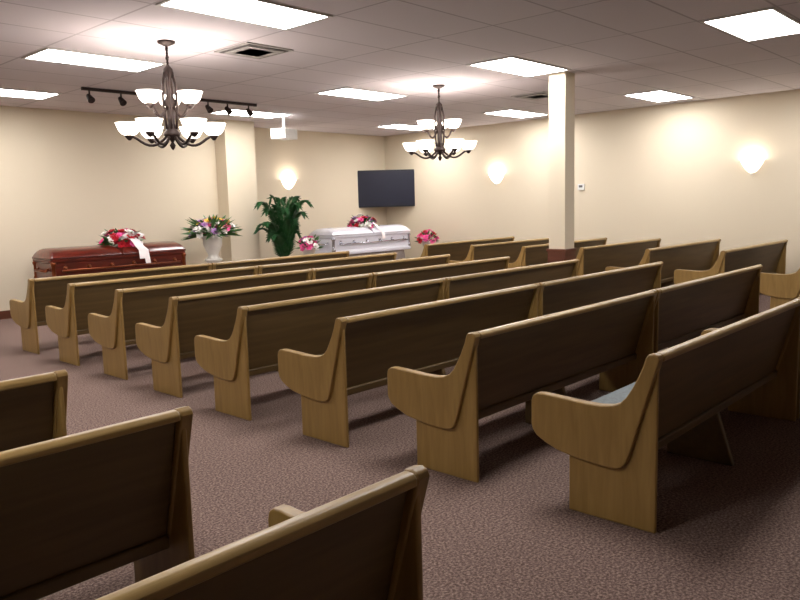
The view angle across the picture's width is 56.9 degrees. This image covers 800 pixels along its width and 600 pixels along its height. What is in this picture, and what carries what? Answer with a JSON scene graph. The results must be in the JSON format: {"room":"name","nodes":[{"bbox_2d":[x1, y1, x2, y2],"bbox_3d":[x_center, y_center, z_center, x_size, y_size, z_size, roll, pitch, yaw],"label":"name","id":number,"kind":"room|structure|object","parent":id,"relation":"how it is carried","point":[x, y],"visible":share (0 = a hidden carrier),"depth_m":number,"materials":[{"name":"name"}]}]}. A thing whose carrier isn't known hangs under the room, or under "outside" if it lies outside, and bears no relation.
{"room":"funeral home chapel","nodes":[
{"label":"funeral home chapel","id":0,"kind":"room"},
{"bbox_2d":[0,106,221,310],"bbox_3d":[-8.059,-1.094,9.909,0.570,3.295,12.900,5,10,42],"label":"wall","id":1,"kind":"structure","parent":0,"point":[68,178],"depth_m":12.40,"materials":[{"name":"beige paint"}]},
{"bbox_2d":[0,310,11,319],"bbox_3d":[-7.828,0.499,9.884,0.018,0.130,12.820,5,10,42],"label":"baseboard","id":2,"kind":"structure","parent":1,"relation":"attached to","point":[6,314],"depth_m":11.60,"materials":[{"name":"brown wood"}]},
{"bbox_2d":[214,120,260,261],"bbox_3d":[-3.334,-1.830,14.622,0.800,3.295,0.680,5,10,42],"label":"column","id":3,"kind":"structure","parent":0,"point":[235,146],"depth_m":14.27,"materials":[{"name":"beige paint"}]},
{"bbox_2d":[254,127,386,257],"bbox_3d":[-2.118,-2.118,16.596,0.120,3.295,5.100,5,10,43],"label":"wall front recess","id":4,"kind":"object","parent":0,"point":[324,166],"depth_m":16.72,"materials":[{"name":"beige paint"}]},
{"bbox_2d":[281,179,295,190],"bbox_3d":[-2.376,-2.497,16.048,0.190,0.240,0.380,5,10,42],"label":"wall sconce","id":5,"kind":"object","parent":4,"relation":"attached to","point":[288,184],"visible":1,"depth_m":15.99,"materials":[{"name":"white glass"}]},
{"bbox_2d":[0,293,799,599],"bbox_3d":[-0.366,0.847,6.533,16.450,0.100,18.000,5,10,42],"label":"floor","id":6,"kind":"structure","parent":0,"point":[724,532],"depth_m":4.14,"materials":[{"name":"carpet"}]},
{"bbox_2d":[0,369,67,451],"bbox_3d":[-3.562,1.037,1.863,0.702,0.890,5.200,5,10,42],"label":"pew","id":7,"kind":"object","parent":6,"relation":"on","point":[33,409],"visible":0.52,"depth_m":3.41,"materials":[{"name":"brown wood"}]},
{"bbox_2d":[0,406,194,599],"bbox_3d":[-2.777,1.107,1.154,0.702,0.890,5.200,5,10,42],"label":"pew","id":8,"kind":"object","parent":6,"relation":"on","point":[77,508],"visible":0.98,"depth_m":2.59,"materials":[{"name":"brown wood"}]},
{"bbox_2d":[32,241,185,277],"bbox_3d":[-4.692,-0.363,12.124,0.825,1.098,2.352,5,10,42],"label":"mahogany casket","id":9,"kind":"object","parent":6,"relation":"on","point":[61,261],"visible":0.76,"depth_m":11.62,"materials":[{"name":"red wood"}]},
{"bbox_2d":[97,228,150,262],"bbox_3d":[-4.571,-0.901,12.141,0.822,0.595,0.660,-5,8,-23],"label":"casket spray","id":10,"kind":"object","parent":9,"relation":"on","point":[126,237],"visible":1,"depth_m":12.01,"materials":[{"name":"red plant"}]},
{"bbox_2d":[9,263,211,353],"bbox_3d":[-3.662,0.039,9.612,0.702,0.890,2.420,5,10,42],"label":"pew","id":11,"kind":"object","parent":6,"relation":"on","point":[29,314],"visible":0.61,"depth_m":8.75,"materials":[{"name":"brown wood"}]},
{"bbox_2d":[45,266,257,365],"bbox_3d":[-2.885,0.110,8.896,0.702,0.890,2.420,5,10,42],"label":"pew","id":12,"kind":"object","parent":6,"relation":"on","point":[70,321],"visible":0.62,"depth_m":8.05,"materials":[{"name":"brown wood"}]},
{"bbox_2d":[88,269,311,379],"bbox_3d":[-2.107,0.182,8.181,0.702,0.890,2.420,5,10,42],"label":"pew","id":13,"kind":"object","parent":6,"relation":"on","point":[114,332],"visible":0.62,"depth_m":7.36,"materials":[{"name":"brown wood"}]},
{"bbox_2d":[181,214,241,262],"bbox_3d":[-3.428,-0.808,13.574,1.134,1.541,1.202,5,10,42],"label":"arrangement","id":14,"kind":"object","parent":6,"relation":"on","point":[212,244],"visible":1,"depth_m":13.39,"materials":[{"name":"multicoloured plant"}]},
{"bbox_2d":[135,273,372,397],"bbox_3d":[-1.356,0.258,7.436,0.702,0.890,2.420,5,10,42],"label":"pew","id":15,"kind":"object","parent":6,"relation":"on","point":[212,314],"visible":0.6,"depth_m":6.64,"materials":[{"name":"brown wood"}]},
{"bbox_2d":[95,465,429,599],"bbox_3d":[-1.922,1.173,0.462,0.702,0.890,5.200,5,10,42],"label":"pew","id":16,"kind":"object","parent":6,"relation":"on","point":[365,543],"visible":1,"depth_m":1.86,"materials":[{"name":"brown wood"}]},
{"bbox_2d":[211,251,349,269],"bbox_3d":[-1.949,-0.244,11.445,0.702,0.890,2.600,5,10,42],"label":"pew","id":17,"kind":"object","parent":6,"relation":"on","point":[298,258],"visible":0.26,"depth_m":11.05,"materials":[{"name":"brown wood"}]},
{"bbox_2d":[253,194,313,256],"bbox_3d":[-2.353,-1.139,14.561,1.162,1.888,1.103,-6,8,-29],"label":"potted palm","id":18,"kind":"object","parent":6,"relation":"on","point":[282,231],"visible":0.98,"depth_m":14.33,"materials":[{"name":"green plant"}]},
{"bbox_2d":[294,234,323,254],"bbox_3d":[-1.641,-0.636,13.432,0.534,1.141,0.457,-4,8,-21],"label":"flower basket","id":19,"kind":"object","parent":6,"relation":"on","point":[308,245],"visible":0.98,"depth_m":13.29,"materials":[{"name":"pink plant"}]},
{"bbox_2d":[194,278,445,420],"bbox_3d":[-0.605,0.333,6.691,0.702,0.890,2.420,5,10,42],"label":"pew","id":20,"kind":"object","parent":6,"relation":"on","point":[306,325],"visible":0.65,"depth_m":5.93,"materials":[{"name":"brown wood"}]},
{"bbox_2d":[257,252,396,274],"bbox_3d":[-1.171,-0.173,10.729,0.702,0.890,2.600,5,10,42],"label":"pew","id":21,"kind":"object","parent":6,"relation":"on","point":[292,266],"visible":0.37,"depth_m":10.34,"materials":[{"name":"brown wood"}]},
{"bbox_2d":[309,224,410,259],"bbox_3d":[-0.840,-1.057,16.419,0.862,1.168,2.487,5,10,42],"label":"white casket","id":22,"kind":"object","parent":6,"relation":"on","point":[359,241],"visible":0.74,"depth_m":15.96,"materials":[{"name":"metal"}]},
{"bbox_2d":[347,214,384,237],"bbox_3d":[-0.820,-1.641,16.373,0.809,0.557,0.703,-5,8,-22],"label":"pink casket spray","id":23,"kind":"object","parent":22,"relation":"on","point":[367,221],"visible":0.96,"depth_m":16.22,"materials":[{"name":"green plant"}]},
{"bbox_2d":[311,254,449,279],"bbox_3d":[-0.394,-0.102,10.014,0.702,0.890,2.600,5,10,42],"label":"pew","id":24,"kind":"object","parent":6,"relation":"on","point":[363,268],"visible":0.27,"depth_m":9.61,"materials":[{"name":"brown wood"}]},
{"bbox_2d":[278,283,540,447],"bbox_3d":[0.193,0.402,5.997,0.702,0.890,2.420,5,10,42],"label":"pew","id":25,"kind":"object","parent":6,"relation":"on","point":[429,337],"visible":0.65,"depth_m":5.29,"materials":[{"name":"brown wood"}]},
{"bbox_2d":[414,229,439,245],"bbox_3d":[0.645,-1.100,16.914,0.592,1.047,0.594,5,10,42],"label":"flower basket","id":26,"kind":"object","parent":6,"relation":"on","point":[425,235],"visible":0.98,"depth_m":16.79,"materials":[{"name":"pink plant"}]},
{"bbox_2d":[371,256,509,287],"bbox_3d":[0.357,-0.026,9.269,0.702,0.890,2.600,5,10,42],"label":"pew","id":27,"kind":"object","parent":6,"relation":"on","point":[393,277],"visible":0.34,"depth_m":8.87,"materials":[{"name":"brown wood"}]},
{"bbox_2d":[401,236,514,260],"bbox_3d":[1.212,-0.767,14.829,0.702,0.890,2.850,5,10,42],"label":"pew","id":28,"kind":"object","parent":6,"relation":"on","point":[458,250],"visible":0.34,"depth_m":14.26,"materials":[{"name":"brown wood"}]},
{"bbox_2d":[449,238,548,262],"bbox_3d":[1.990,-0.695,14.113,0.702,0.890,2.850,5,10,42],"label":"pew","id":29,"kind":"object","parent":6,"relation":"on","point":[512,249],"visible":0.17,"depth_m":13.48,"materials":[{"name":"brown wood"}]},
{"bbox_2d":[444,259,578,298],"bbox_3d":[1.108,0.050,8.524,0.702,0.890,2.600,5,10,42],"label":"pew","id":30,"kind":"object","parent":6,"relation":"on","point":[470,284],"visible":0.34,"depth_m":8.13,"materials":[{"name":"brown wood"}]},
{"bbox_2d":[387,289,657,482],"bbox_3d":[0.998,0.468,5.310,0.702,0.890,2.420,5,10,42],"label":"pew","id":31,"kind":"object","parent":6,"relation":"on","point":[500,368],"visible":0.94,"depth_m":4.63,"materials":[{"name":"brown wood"}]},
{"bbox_2d":[508,237,606,268],"bbox_3d":[2.768,-0.624,13.397,0.702,0.890,2.850,5,10,42],"label":"pew","id":32,"kind":"object","parent":6,"relation":"on","point":[530,255],"visible":0.2,"depth_m":12.50,"materials":[{"name":"brown wood"}]},
{"bbox_2d":[546,71,576,262],"bbox_3d":[2.208,-1.393,10.076,0.300,3.295,0.300,5,10,42],"label":"support column","id":33,"kind":"structure","parent":6,"relation":"on","point":[561,84],"depth_m":9.93,"materials":[{"name":"beige paint"}]},
{"bbox_2d":[538,261,662,316],"bbox_3d":[1.906,0.118,7.830,0.702,0.890,2.600,5,10,42],"label":"pew","id":34,"kind":"object","parent":6,"relation":"on","point":[554,296],"visible":0.31,"depth_m":7.46,"materials":[{"name":"brown wood"}]},
{"bbox_2d":[576,238,660,275],"bbox_3d":[3.546,-0.552,12.682,0.702,0.890,2.850,5,10,42],"label":"pew","id":35,"kind":"object","parent":6,"relation":"on","point":[592,259],"visible":0.43,"depth_m":12.21,"materials":[{"name":"brown wood"}]},
{"bbox_2d":[605,239,720,287],"bbox_3d":[4.323,-0.481,11.966,0.702,0.890,2.850,5,10,42],"label":"pew","id":36,"kind":"object","parent":6,"relation":"on","point":[702,255],"visible":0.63,"depth_m":11.76,"materials":[{"name":"brown wood"}]},
{"bbox_2d":[532,298,799,533],"bbox_3d":[1.782,0.539,4.602,0.702,0.890,2.420,5,10,42],"label":"pew","id":37,"kind":"object","parent":6,"relation":"on","point":[612,441],"visible":1,"depth_m":3.88,"materials":[{"name":"brown wood"}]},
{"bbox_2d":[654,264,762,352],"bbox_3d":[2.711,0.185,7.144,0.702,0.890,2.600,5,10,42],"label":"pew","id":38,"kind":"object","parent":6,"relation":"on","point":[682,311],"visible":0.59,"depth_m":6.88,"materials":[{"name":"brown wood"}]},
{"bbox_2d":[674,239,787,283],"bbox_3d":[5.101,-0.409,11.250,0.702,0.890,2.850,5,10,42],"label":"pew","id":39,"kind":"object","parent":6,"relation":"on","point":[771,255],"visible":0.57,"depth_m":10.75,"materials":[{"name":"brown wood"}]},
{"bbox_2d":[709,295,799,418],"bbox_3d":[3.495,0.256,6.435,0.702,0.890,2.600,5,10,42],"label":"pew","id":40,"kind":"object","parent":6,"relation":"on","point":[798,386],"visible":0.11,"depth_m":5.32,"materials":[{"name":"brown wood"}]},
{"bbox_2d":[760,268,799,308],"bbox_3d":[5.879,-0.338,10.534,0.702,0.890,2.850,5,10,42],"label":"pew","id":41,"kind":"object","parent":6,"relation":"on","point":[781,289],"visible":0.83,"depth_m":9.52,"materials":[{"name":"brown wood"}]},
{"bbox_2d":[0,0,799,135],"bbox_3d":[-0.457,-2.519,6.098,16.450,0.100,18.000,5,10,42],"label":"ceiling","id":42,"kind":"structure","parent":0,"point":[614,49],"depth_m":8.43,"materials":[{"name":"tile"}]},
{"bbox_2d":[0,88,61,99],"bbox_3d":[-5.451,-2.846,10.106,0.668,0.012,1.340,5,10,43],"label":"ceiling light panel","id":43,"kind":"object","parent":42,"relation":"in","point":[5,92],"depth_m":10.31,"materials":[{"name":"white plastic"}]},
{"bbox_2d":[21,47,165,71],"bbox_3d":[-3.373,-2.655,8.194,0.668,0.012,1.340,5,10,43],"label":"ceiling light panel","id":44,"kind":"object","parent":42,"relation":"in","point":[47,54],"depth_m":8.14,"materials":[{"name":"white plastic"}]},
{"bbox_2d":[81,87,136,105],"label":"track light","id":45,"kind":"object","parent":42,"relation":"attached to","point":[123,102],"depth_m":10.14,"materials":[{"name":"brown metal"}]},
{"bbox_2d":[115,39,225,149],"bbox_3d":[-2.320,-2.051,7.429,1.081,1.070,0.971,5,10,42],"label":"chandelier","id":46,"kind":"object","parent":42,"relation":"hanging from","point":[151,128],"visible":1,"depth_m":7.36,"materials":[{"name":"white glass"}]},
{"bbox_2d":[199,98,256,116],"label":"track light","id":47,"kind":"object","parent":42,"relation":"attached to","point":[208,108],"depth_m":11.54,"materials":[{"name":"brown metal"}]},
{"bbox_2d":[156,0,332,29],"bbox_3d":[-1.295,-2.464,6.282,0.668,0.012,1.340,5,10,43],"label":"ceiling light panel","id":48,"kind":"object","parent":42,"relation":"in","point":[265,13],"depth_m":6.31,"materials":[{"name":"white plastic"}]},
{"bbox_2d":[209,109,292,117],"bbox_3d":[-2.643,-3.309,13.112,0.668,0.012,1.340,5,10,43],"label":"ceiling light panel","id":49,"kind":"object","parent":42,"relation":"in","point":[236,112],"depth_m":13.12,"materials":[{"name":"white plastic"}]},
{"bbox_2d":[214,42,293,58],"bbox_3d":[-1.563,-2.659,7.895,0.600,0.024,0.600,5,10,43],"label":"ceiling vent","id":50,"kind":"object","parent":42,"relation":"in","point":[246,49],"depth_m":7.82,"materials":[{"name":"white metal"}]},
{"bbox_2d":[271,116,297,139],"bbox_3d":[-2.159,-3.185,13.639,0.350,0.420,0.400,2,8,26],"label":"ceiling projector","id":51,"kind":"object","parent":42,"relation":"hanging from","point":[283,133],"depth_m":13.51,"materials":[{"name":"white plastic"}]},
{"bbox_2d":[315,87,408,100],"bbox_3d":[-0.565,-3.119,11.199,0.668,0.012,1.340,5,10,43],"label":"ceiling light panel","id":52,"kind":"object","parent":42,"relation":"in","point":[347,92],"depth_m":11.15,"materials":[{"name":"white plastic"}]},
{"bbox_2d":[376,124,432,130],"bbox_3d":[0.165,-3.773,16.117,0.668,0.012,1.340,5,10,43],"label":"ceiling light panel","id":53,"kind":"object","parent":42,"relation":"in","point":[394,126],"depth_m":16.00,"materials":[{"name":"white plastic"}]},
{"bbox_2d":[402,84,476,160],"bbox_3d":[0.567,-2.541,10.620,0.971,1.070,1.081,-5,8,-27],"label":"chandelier","id":54,"kind":"object","parent":42,"relation":"hanging from","point":[453,145],"visible":1,"depth_m":10.56,"materials":[{"name":"white glass"}]},
{"bbox_2d":[482,109,548,117],"bbox_3d":[2.243,-3.583,14.205,0.668,0.012,1.340,5,10,43],"label":"ceiling light panel","id":55,"kind":"object","parent":42,"relation":"in","point":[510,112],"depth_m":14.17,"materials":[{"name":"white plastic"}]},
{"bbox_2d":[467,56,570,76],"bbox_3d":[1.513,-2.928,9.287,0.668,0.012,1.340,5,10,43],"label":"ceiling light panel","id":56,"kind":"object","parent":42,"relation":"in","point":[513,65],"depth_m":9.24,"materials":[{"name":"white plastic"}]},
{"bbox_2d":[511,91,548,99],"bbox_3d":[2.199,-3.269,11.833,0.600,0.024,0.600,5,10,43],"label":"ceiling vent","id":57,"kind":"object","parent":42,"relation":"in","point":[537,95],"depth_m":11.74,"materials":[{"name":"white metal"}]},
{"bbox_2d":[622,90,694,101],"bbox_3d":[4.321,-3.392,12.292,0.668,0.012,1.340,5,10,43],"label":"ceiling light panel","id":58,"kind":"object","parent":42,"relation":"in","point":[658,95],"depth_m":12.24,"materials":[{"name":"white plastic"}]},
{"bbox_2d":[700,7,799,41],"bbox_3d":[3.592,-2.737,7.375,0.668,0.012,1.340,5,10,43],"label":"ceiling light panel","id":59,"kind":"object","parent":42,"relation":"in","point":[767,23],"depth_m":7.29,"materials":[{"name":"white plastic"}]},
{"bbox_2d":[384,89,799,273],"bbox_3d":[5.691,-1.856,12.934,16.570,3.295,0.120,5,10,42],"label":"wall","id":60,"kind":"structure","parent":0,"point":[674,173],"depth_m":13.94,"materials":[{"name":"beige paint"}]},
{"bbox_2d":[357,169,414,207],"bbox_3d":[-0.296,-2.711,17.977,1.580,0.880,0.583,-2,7,-2],"label":"television","id":61,"kind":"object","parent":60,"relation":"attached to","point":[376,188],"visible":0.98,"depth_m":17.69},
{"bbox_2d":[488,174,503,184],"bbox_3d":[2.053,-2.611,16.003,0.380,0.240,0.190,5,10,42],"label":"wall sconce","id":62,"kind":"object","parent":60,"relation":"attached to","point":[496,178],"visible":1,"depth_m":15.95,"materials":[{"name":"white glass"}]},
{"bbox_2d":[578,184,584,189],"bbox_3d":[3.610,-2.254,14.711,0.140,0.120,0.034,5,10,42],"label":"thermostat","id":63,"kind":"object","parent":60,"relation":"attached to","point":[580,186],"visible":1,"depth_m":14.69,"materials":[{"name":"white plastic"}]},
{"bbox_2d":[741,160,763,174],"bbox_3d":[5.916,-2.236,12.452,0.380,0.240,0.190,5,10,42],"label":"wall sconce","id":64,"kind":"object","parent":60,"relation":"attached to","point":[751,166],"visible":1,"depth_m":12.41,"materials":[{"name":"white glass"}]}
]}

